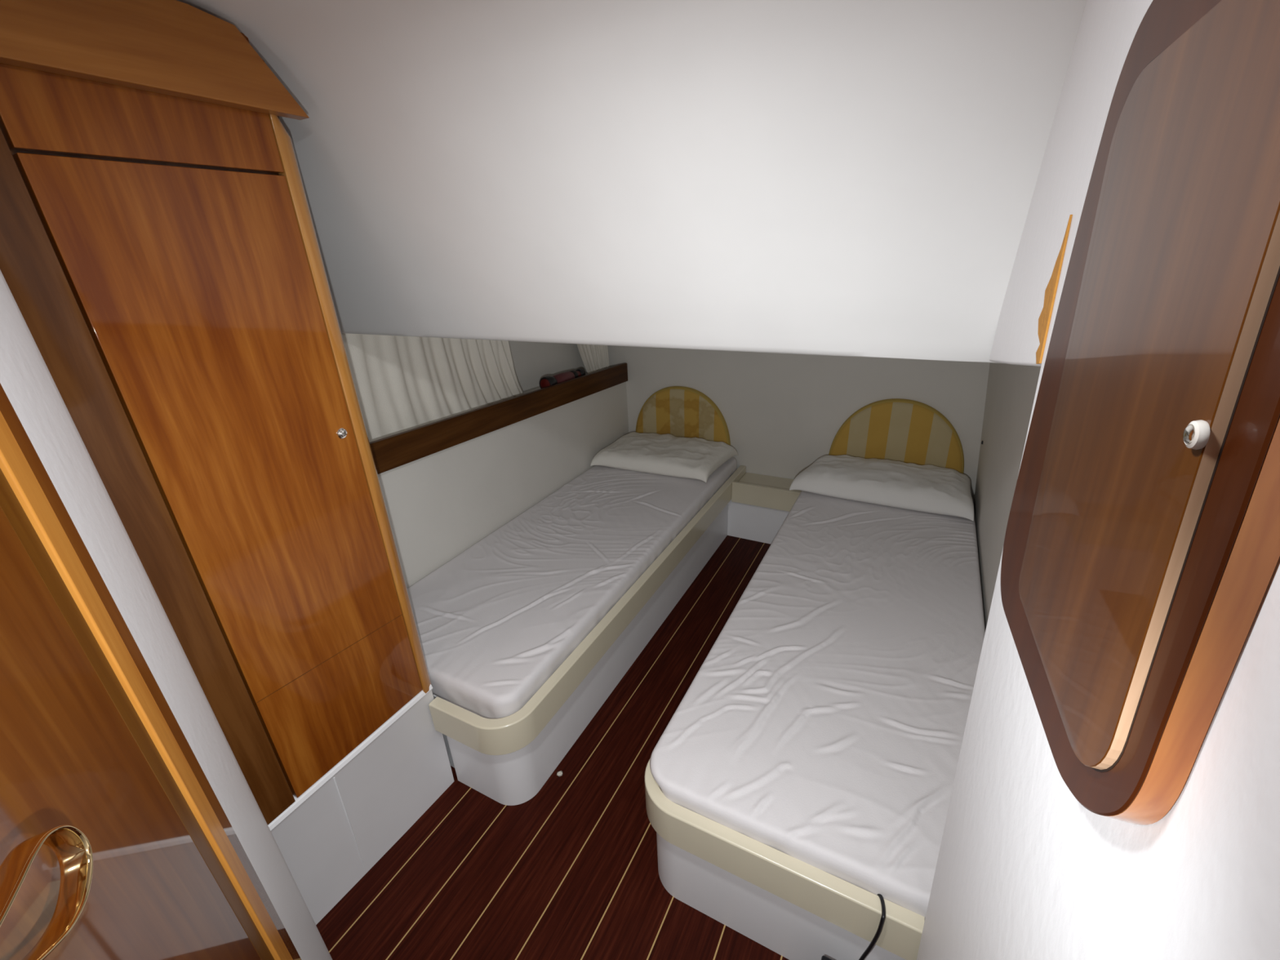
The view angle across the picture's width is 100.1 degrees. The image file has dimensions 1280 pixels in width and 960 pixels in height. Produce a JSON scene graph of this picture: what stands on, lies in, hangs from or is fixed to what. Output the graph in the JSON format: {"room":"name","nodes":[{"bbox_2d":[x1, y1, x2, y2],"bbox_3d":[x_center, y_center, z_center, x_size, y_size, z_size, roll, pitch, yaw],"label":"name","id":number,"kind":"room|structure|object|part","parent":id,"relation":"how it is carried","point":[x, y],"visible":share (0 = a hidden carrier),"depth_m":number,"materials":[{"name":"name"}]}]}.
{"room":"boat cabin","nodes":[
{"label":"boat cabin","id":0,"kind":"room"},
{"bbox_2d":[0,270,332,959],"bbox_3d":[-0.739,0.296,0.805,0.068,1.880,0.200,-18,28,-32],"label":"wall","id":1,"kind":"structure","parent":0,"point":[26,380],"depth_m":0.76,"materials":[{"name":"white paint"}]},
{"bbox_2d":[0,468,274,959],"bbox_3d":[-0.426,0.435,0.450,0.070,1.840,0.600,-18,28,-32],"label":"door","id":2,"kind":"structure","parent":1,"relation":"in","point":[104,855],"depth_m":0.49,"materials":[{"name":"brown wood"}]},
{"bbox_3d":[-0.366,0.260,0.321,0.017,0.084,0.143,-18,28,-32],"label":"handle","id":3,"kind":"part","parent":2,"relation":"part of","materials":[{"name":"gold metal"}]},
{"bbox_2d":[0,383,301,959],"bbox_3d":[-0.650,0.334,0.711,0.039,1.878,0.109,-18,28,-32],"label":"trim","id":4,"kind":"structure","parent":1,"relation":"attached to","point":[20,464],"depth_m":0.66,"materials":[{"name":"brown wood"}]},
{"bbox_2d":[377,372,628,588],"bbox_3d":[-0.713,0.129,2.365,0.170,0.945,2.450,10,26,26],"label":"wall","id":5,"kind":"structure","parent":0,"point":[440,504],"depth_m":2.28,"materials":[{"name":"white paint"}]},
{"bbox_2d":[369,362,627,474],"bbox_3d":[-0.545,-0.306,2.338,0.023,0.186,1.985,10,26,26],"label":"wooden rail","id":6,"kind":"object","parent":5,"relation":"attached to","point":[390,452],"visible":0.71,"depth_m":2.16,"materials":[{"name":"brown wood"}]},
{"bbox_2d":[539,368,585,388],"bbox_3d":[-0.389,-0.519,2.727,0.074,0.083,0.353,7,25,22],"label":"flashlight","id":7,"kind":"object","parent":5,"relation":"on","point":[546,381],"visible":0.64,"depth_m":2.65,"materials":[{"name":"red plastic"}]},
{"bbox_2d":[508,341,586,391],"bbox_3d":[-1.107,0.034,1.803,0.060,1.600,3.650,10,26,26],"label":"wall","id":8,"kind":"structure","parent":0,"point":[533,362],"depth_m":2.73,"materials":[{"name":"white paint"}]},
{"bbox_2d":[315,535,788,959],"bbox_3d":[-0.004,0.951,1.620,2.350,0.030,3.700,10,26,26],"label":"floor","id":9,"kind":"structure","parent":0,"point":[570,871],"depth_m":1.44,"materials":[{"name":"brown wood"}]},
{"bbox_2d":[0,0,453,924],"bbox_3d":[-0.900,0.145,1.180,0.450,1.874,0.556,10,26,26],"label":"wardrobe","id":10,"kind":"object","parent":9,"relation":"on","point":[161,258],"visible":0.94,"depth_m":0.95,"materials":[{"name":"brown wood"}]},
{"bbox_3d":[-0.750,-0.596,0.808,0.020,0.204,0.354,10,26,26],"label":"panel","id":11,"kind":"part","parent":10,"relation":"part of","materials":[{"name":"brown wood"}]},
{"bbox_3d":[-0.751,-0.623,0.741,0.030,0.128,0.556,10,26,26],"label":"cornice","id":12,"kind":"part","parent":10,"relation":"part of","materials":[{"name":"brown wood"}]},
{"bbox_3d":[-0.719,0.074,1.098,0.018,1.247,0.354,10,26,26],"label":"door","id":13,"kind":"part","parent":10,"relation":"part of","materials":[{"name":"brown wood"}]},
{"bbox_3d":[-0.640,-0.042,1.248,0.054,1.364,0.046,10,26,26],"label":"edge moulding","id":14,"kind":"part","parent":10,"relation":"part of","materials":[{"name":"brown wood"}]},
{"bbox_2d":[428,465,746,805],"bbox_3d":[-0.197,0.400,2.441,0.748,0.345,2.041,10,26,26],"label":"bed base","id":15,"kind":"object","parent":9,"relation":"on","point":[508,760],"visible":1,"depth_m":1.71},
{"bbox_2d":[407,457,737,719],"bbox_3d":[-0.211,0.221,2.397,0.714,0.108,1.983,10,26,26],"label":"mattress","id":16,"kind":"object","parent":15,"relation":"on","point":[495,622],"visible":0.77,"depth_m":1.96,"materials":[{"name":"white fabric"}]},
{"bbox_2d":[590,431,737,482],"bbox_3d":[0.135,-0.148,2.937,0.693,0.121,0.438,10,26,26],"label":"pillow","id":17,"kind":"object","parent":16,"relation":"on","point":[668,455],"visible":1,"depth_m":2.84,"materials":[{"name":"white fabric"}]},
{"bbox_2d":[727,472,801,544],"bbox_3d":[0.705,0.150,2.921,0.409,0.345,0.251,10,26,26],"label":"nightstand","id":18,"kind":"object","parent":9,"relation":"on","point":[759,504],"visible":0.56,"depth_m":2.86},
{"bbox_3d":[0.669,0.208,2.868,0.409,0.284,0.013,10,26,26],"label":"panel","id":19,"kind":"part","parent":18,"relation":"part of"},
{"bbox_2d":[644,760,924,959],"bbox_3d":[0.781,0.564,1.957,0.744,0.345,2.034,10,26,26],"label":"bed base","id":20,"kind":"object","parent":9,"relation":"on","point":[793,908],"visible":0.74,"depth_m":1.15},
{"bbox_2d":[649,490,985,921],"bbox_3d":[0.784,0.399,1.895,0.736,0.096,2.000,10,26,26],"label":"mattress","id":21,"kind":"object","parent":20,"relation":"on","point":[823,726],"visible":0.67,"depth_m":1.41,"materials":[{"name":"white fabric"}]},
{"bbox_2d":[789,454,973,520],"bbox_3d":[1.126,-0.006,2.498,0.766,0.138,0.366,10,26,26],"label":"pillow","id":22,"kind":"object","parent":21,"relation":"on","point":[928,488],"visible":1,"depth_m":2.39,"materials":[{"name":"white fabric"}]},
{"bbox_2d":[858,893,885,959],"bbox_3d":[0.443,0.960,1.065,0.039,0.350,0.107,16,29,36],"label":"power cable","id":23,"kind":"object","parent":20,"relation":"hanging from","point":[875,938],"visible":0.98,"depth_m":1.01,"materials":[{"name":"black plastic"}]},
{"bbox_2d":[821,955,831,959],"bbox_3d":[0.391,1.054,1.099,0.056,0.161,0.042,10,26,26],"label":"power adapter","id":24,"kind":"object","parent":9,"relation":"on","point":[824,957],"visible":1,"depth_m":1.09,"materials":[{"name":"black plastic"}]},
{"bbox_2d":[176,0,1086,364],"bbox_3d":[-0.258,-0.604,1.045,2.040,0.700,3.690,10,26,26],"label":"ceiling","id":25,"kind":"structure","parent":0,"point":[847,178],"depth_m":0.83,"materials":[{"name":"white paint"}]},
{"bbox_2d":[341,333,524,442],"bbox_3d":[-0.818,-0.382,2.005,0.038,0.415,1.151,10,26,26],"label":"curtain","id":26,"kind":"object","parent":25,"relation":"hanging from","point":[402,384],"visible":0.5,"depth_m":2.01,"materials":[{"name":"white fabric"}]},
{"bbox_2d":[577,343,609,373],"bbox_3d":[-0.285,-0.796,2.945,0.030,0.446,0.375,10,27,28],"label":"curtain","id":27,"kind":"object","parent":25,"relation":"hanging from","point":[595,357],"visible":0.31,"depth_m":3.02,"materials":[{"name":"white fabric"}]},
{"bbox_2d":[607,345,989,502],"bbox_3d":[0.677,-0.409,2.863,2.450,1.420,0.040,10,26,26],"label":"wall","id":28,"kind":"structure","parent":0,"point":[782,413],"depth_m":2.78,"materials":[{"name":"white paint"}]},
{"bbox_2d":[635,386,730,445],"bbox_3d":[0.232,-0.360,3.093,0.604,0.360,0.038,10,26,26],"label":"headboard","id":29,"kind":"object","parent":28,"relation":"attached to","point":[675,411],"visible":0.91,"depth_m":3.05,"materials":[{"name":"yellow fabric"}]},
{"bbox_2d":[828,398,964,473],"bbox_3d":[1.238,-0.208,2.583,0.612,0.366,0.038,10,26,26],"label":"headboard","id":30,"kind":"object","parent":28,"relation":"attached to","point":[897,429],"visible":0.91,"depth_m":2.55,"materials":[{"name":"yellow fabric"}]},
{"bbox_2d":[973,363,1040,630],"bbox_3d":[1.074,0.036,1.553,0.116,1.010,2.030,10,26,26],"label":"wall","id":31,"kind":"structure","parent":0,"point":[1011,388],"depth_m":1.71,"materials":[{"name":"white paint"}]},
{"bbox_2d":[916,0,1279,959],"bbox_3d":[0.213,0.504,0.185,0.098,1.910,1.933,8,25,23],"label":"wall","id":32,"kind":"structure","parent":0,"point":[1024,870],"depth_m":0.42,"materials":[{"name":"white paint"}]},
{"bbox_2d":[1000,0,1279,825],"bbox_3d":[0.315,-0.053,0.355,0.036,0.507,0.355,8,25,23],"label":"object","id":33,"kind":"object","parent":32,"relation":"attached to","point":[1141,550],"visible":1,"depth_m":0.28,"materials":[{"name":"brown wood"}]}
]}

